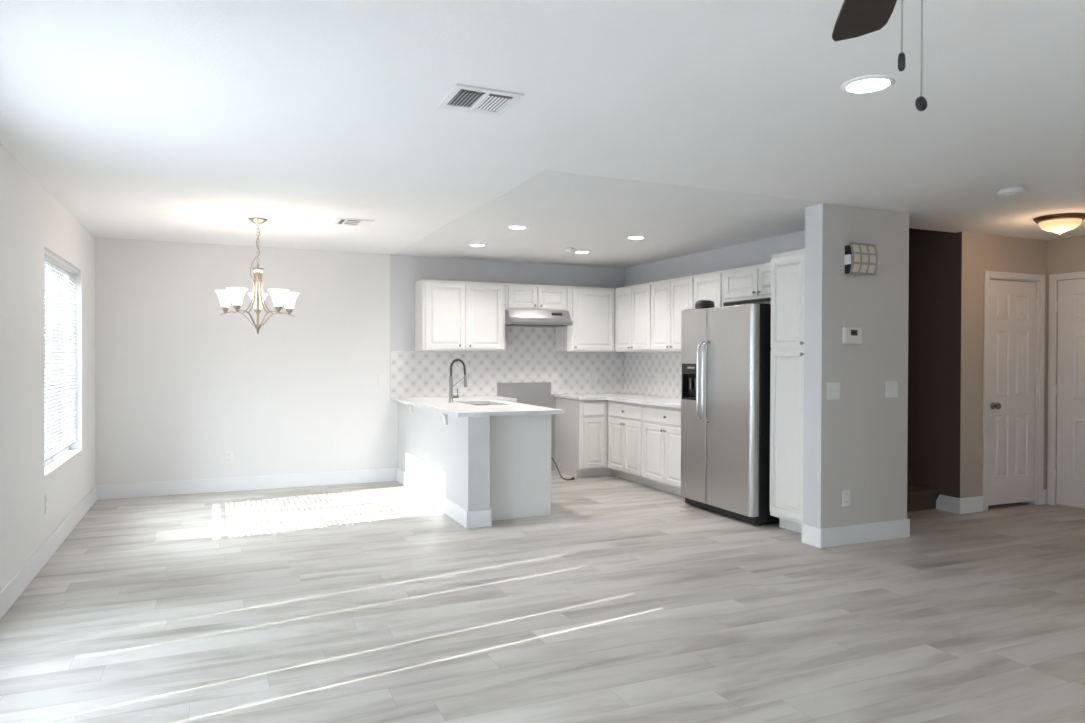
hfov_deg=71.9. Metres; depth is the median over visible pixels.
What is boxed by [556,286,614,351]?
upper cabinet
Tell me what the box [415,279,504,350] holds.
upper cabinet
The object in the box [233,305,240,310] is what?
socket
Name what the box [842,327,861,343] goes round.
thermostat
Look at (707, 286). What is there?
upper cabinet
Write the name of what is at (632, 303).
upper cabinet
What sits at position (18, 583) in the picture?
baseboard
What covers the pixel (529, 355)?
backsplash
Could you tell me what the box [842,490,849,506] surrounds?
wall outlet
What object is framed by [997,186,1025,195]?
smoke detector
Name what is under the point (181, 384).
wall
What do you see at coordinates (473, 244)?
recessed light
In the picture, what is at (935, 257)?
wall
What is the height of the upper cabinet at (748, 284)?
0.300 m
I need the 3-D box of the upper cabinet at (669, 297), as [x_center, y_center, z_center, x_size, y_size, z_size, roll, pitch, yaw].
[1.455,-0.478,7.766,0.352,0.751,0.788,0,0,-24]
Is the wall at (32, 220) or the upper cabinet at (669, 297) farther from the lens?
the upper cabinet at (669, 297)
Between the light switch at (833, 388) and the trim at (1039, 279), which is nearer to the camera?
the light switch at (833, 388)
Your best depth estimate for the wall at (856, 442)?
5.46 m
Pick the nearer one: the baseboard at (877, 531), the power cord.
the baseboard at (877, 531)
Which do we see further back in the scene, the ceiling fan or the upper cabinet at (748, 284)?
the upper cabinet at (748, 284)
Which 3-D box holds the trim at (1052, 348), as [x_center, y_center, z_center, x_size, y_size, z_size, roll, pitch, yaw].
[4.870,0.263,6.465,0.016,2.120,0.979,0,0,-24]
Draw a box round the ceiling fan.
[832,0,926,110]
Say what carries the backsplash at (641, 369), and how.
attached to the wall at (856, 442)
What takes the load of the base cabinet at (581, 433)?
on the floor
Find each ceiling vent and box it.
[332,218,374,226]
[436,84,523,116]
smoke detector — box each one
[565,247,576,251]
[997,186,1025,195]
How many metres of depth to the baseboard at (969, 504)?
6.53 m
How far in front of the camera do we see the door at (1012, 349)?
6.76 m
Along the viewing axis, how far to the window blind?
5.53 m
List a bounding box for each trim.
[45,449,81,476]
[982,271,1044,510]
[1047,271,1084,504]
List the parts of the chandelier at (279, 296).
lamp shade, lamp shade, arm, arm, cord, stem, crown, lamp shade, arm, arm, lamp shade, lamp shade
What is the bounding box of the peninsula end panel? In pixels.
[488,414,550,520]
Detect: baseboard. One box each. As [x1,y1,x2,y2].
[0,485,96,619]
[97,468,396,499]
[397,468,491,528]
[802,518,909,547]
[936,494,961,513]
[962,489,1046,513]
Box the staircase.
[907,466,937,511]
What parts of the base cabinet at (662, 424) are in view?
door, drawer, door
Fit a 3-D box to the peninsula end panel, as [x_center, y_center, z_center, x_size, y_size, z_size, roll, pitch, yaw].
[-0.660,0.864,7.256,0.612,0.868,2.258,0,0,-24]
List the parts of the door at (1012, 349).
knob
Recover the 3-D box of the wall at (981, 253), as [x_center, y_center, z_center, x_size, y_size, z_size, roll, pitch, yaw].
[4.121,0.088,6.759,1.150,2.460,0.120,0,0,-24]
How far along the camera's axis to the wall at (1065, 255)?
6.84 m
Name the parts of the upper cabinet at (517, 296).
door, door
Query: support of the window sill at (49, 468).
attached to the wall at (32, 220)
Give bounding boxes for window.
[45,259,69,465]
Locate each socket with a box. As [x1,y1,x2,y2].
[221,307,229,312]
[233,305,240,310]
[274,306,281,311]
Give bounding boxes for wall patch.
[497,382,554,470]
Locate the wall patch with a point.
(539, 393)
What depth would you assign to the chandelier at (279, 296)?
5.95 m
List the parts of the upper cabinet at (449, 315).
door, door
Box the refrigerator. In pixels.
[681,300,778,524]
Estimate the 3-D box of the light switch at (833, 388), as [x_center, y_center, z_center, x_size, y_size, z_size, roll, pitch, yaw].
[2.077,0.211,5.336,0.122,0.122,0.016,0,0,-24]
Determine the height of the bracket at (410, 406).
0.103 m
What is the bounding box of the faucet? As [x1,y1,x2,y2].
[448,358,466,402]
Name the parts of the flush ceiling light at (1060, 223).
lamp shade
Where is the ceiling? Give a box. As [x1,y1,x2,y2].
[0,0,1084,267]
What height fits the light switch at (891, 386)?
0.122 m
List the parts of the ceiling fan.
blade, pull chain, pull chain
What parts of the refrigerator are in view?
freezer door, handle, black cap, handle, fridge door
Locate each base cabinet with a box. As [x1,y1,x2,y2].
[555,398,611,477]
[608,400,651,486]
[643,404,680,495]
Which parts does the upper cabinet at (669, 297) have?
door, door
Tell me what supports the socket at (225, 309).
attached to the chandelier at (279, 296)
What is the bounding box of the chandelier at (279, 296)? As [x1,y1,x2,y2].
[215,217,299,333]
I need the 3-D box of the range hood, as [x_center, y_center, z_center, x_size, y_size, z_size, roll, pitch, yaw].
[-0.093,-0.485,8.465,0.742,0.173,0.469,0,0,-24]
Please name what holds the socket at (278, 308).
attached to the chandelier at (279, 296)
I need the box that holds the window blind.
[44,249,77,461]
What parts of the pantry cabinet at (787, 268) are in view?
door, door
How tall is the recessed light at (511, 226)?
0.010 m
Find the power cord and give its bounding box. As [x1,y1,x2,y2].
[551,457,574,479]
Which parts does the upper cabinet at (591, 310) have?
door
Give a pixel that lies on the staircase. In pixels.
(918, 498)
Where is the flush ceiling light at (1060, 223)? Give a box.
[1033,213,1084,234]
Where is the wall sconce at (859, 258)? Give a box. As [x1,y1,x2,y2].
[844,242,877,275]
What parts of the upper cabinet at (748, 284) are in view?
door, door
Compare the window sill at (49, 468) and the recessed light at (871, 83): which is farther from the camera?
the window sill at (49, 468)
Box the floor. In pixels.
[0,471,1084,722]
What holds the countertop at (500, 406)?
on the peninsula end panel
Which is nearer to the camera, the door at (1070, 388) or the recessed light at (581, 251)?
the door at (1070, 388)
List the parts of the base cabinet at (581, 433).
drawer, door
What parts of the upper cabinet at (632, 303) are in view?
door, door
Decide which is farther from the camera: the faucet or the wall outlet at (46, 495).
the faucet
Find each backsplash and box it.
[390,326,623,396]
[624,352,680,397]
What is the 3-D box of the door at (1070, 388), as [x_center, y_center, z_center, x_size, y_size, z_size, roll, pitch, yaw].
[4.845,0.285,6.456,0.075,2.035,0.843,0,0,-24]
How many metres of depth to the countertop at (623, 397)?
8.23 m
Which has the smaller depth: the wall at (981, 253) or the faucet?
the wall at (981, 253)
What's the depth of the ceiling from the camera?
3.45 m
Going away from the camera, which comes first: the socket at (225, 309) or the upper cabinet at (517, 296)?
the socket at (225, 309)
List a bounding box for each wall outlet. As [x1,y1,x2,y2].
[45,494,47,513]
[225,451,232,463]
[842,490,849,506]
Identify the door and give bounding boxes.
[988,279,1038,505]
[1054,279,1084,507]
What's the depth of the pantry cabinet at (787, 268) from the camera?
5.72 m
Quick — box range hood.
[505,309,572,326]
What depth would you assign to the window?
5.79 m
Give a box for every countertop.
[392,396,563,416]
[554,393,680,407]
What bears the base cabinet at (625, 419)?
on the floor
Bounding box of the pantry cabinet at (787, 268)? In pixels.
[770,249,804,532]
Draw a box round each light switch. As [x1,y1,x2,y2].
[827,382,839,399]
[886,381,897,397]
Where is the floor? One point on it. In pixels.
(629, 602)
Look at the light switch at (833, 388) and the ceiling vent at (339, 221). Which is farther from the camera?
the ceiling vent at (339, 221)
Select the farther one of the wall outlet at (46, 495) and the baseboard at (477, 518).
the baseboard at (477, 518)
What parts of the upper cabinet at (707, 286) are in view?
door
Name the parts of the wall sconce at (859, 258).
plate, panel, panel, pane, pane, pane, pane, pane, pane, pane, pane, pane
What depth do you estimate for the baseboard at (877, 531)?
5.43 m
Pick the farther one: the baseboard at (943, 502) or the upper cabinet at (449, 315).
the upper cabinet at (449, 315)
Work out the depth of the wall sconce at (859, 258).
5.36 m
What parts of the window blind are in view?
ladder cord, ladder cord, rail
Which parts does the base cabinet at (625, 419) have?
door, drawer, door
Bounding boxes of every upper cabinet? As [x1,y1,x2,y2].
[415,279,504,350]
[505,283,566,310]
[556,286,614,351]
[615,282,651,351]
[651,275,694,351]
[694,270,748,308]
[724,262,770,302]
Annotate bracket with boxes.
[407,404,412,413]
[440,413,446,424]
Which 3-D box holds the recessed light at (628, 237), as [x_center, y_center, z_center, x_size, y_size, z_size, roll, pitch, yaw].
[0.852,-1.128,6.817,0.174,0.010,0.174,0,0,-24]
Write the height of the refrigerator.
1.855 m
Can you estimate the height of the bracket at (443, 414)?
0.103 m
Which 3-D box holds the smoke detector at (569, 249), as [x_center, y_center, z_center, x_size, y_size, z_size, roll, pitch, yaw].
[0.285,-1.120,7.523,0.120,0.040,0.120,0,0,-24]
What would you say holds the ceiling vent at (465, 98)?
in the ceiling
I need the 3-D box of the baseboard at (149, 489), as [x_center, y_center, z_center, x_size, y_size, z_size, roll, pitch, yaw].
[-2.859,1.220,7.524,2.804,0.135,0.015,0,0,-24]
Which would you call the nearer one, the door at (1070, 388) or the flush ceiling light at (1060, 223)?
the flush ceiling light at (1060, 223)
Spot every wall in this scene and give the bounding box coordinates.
[0,143,94,589]
[95,237,624,484]
[398,402,489,510]
[625,203,908,528]
[907,228,961,508]
[960,232,1047,503]
[1046,235,1084,510]
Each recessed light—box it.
[469,243,485,246]
[507,225,527,228]
[574,250,589,253]
[626,236,645,238]
[841,75,895,93]
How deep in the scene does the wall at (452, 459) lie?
6.36 m
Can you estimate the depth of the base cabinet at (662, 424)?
7.37 m

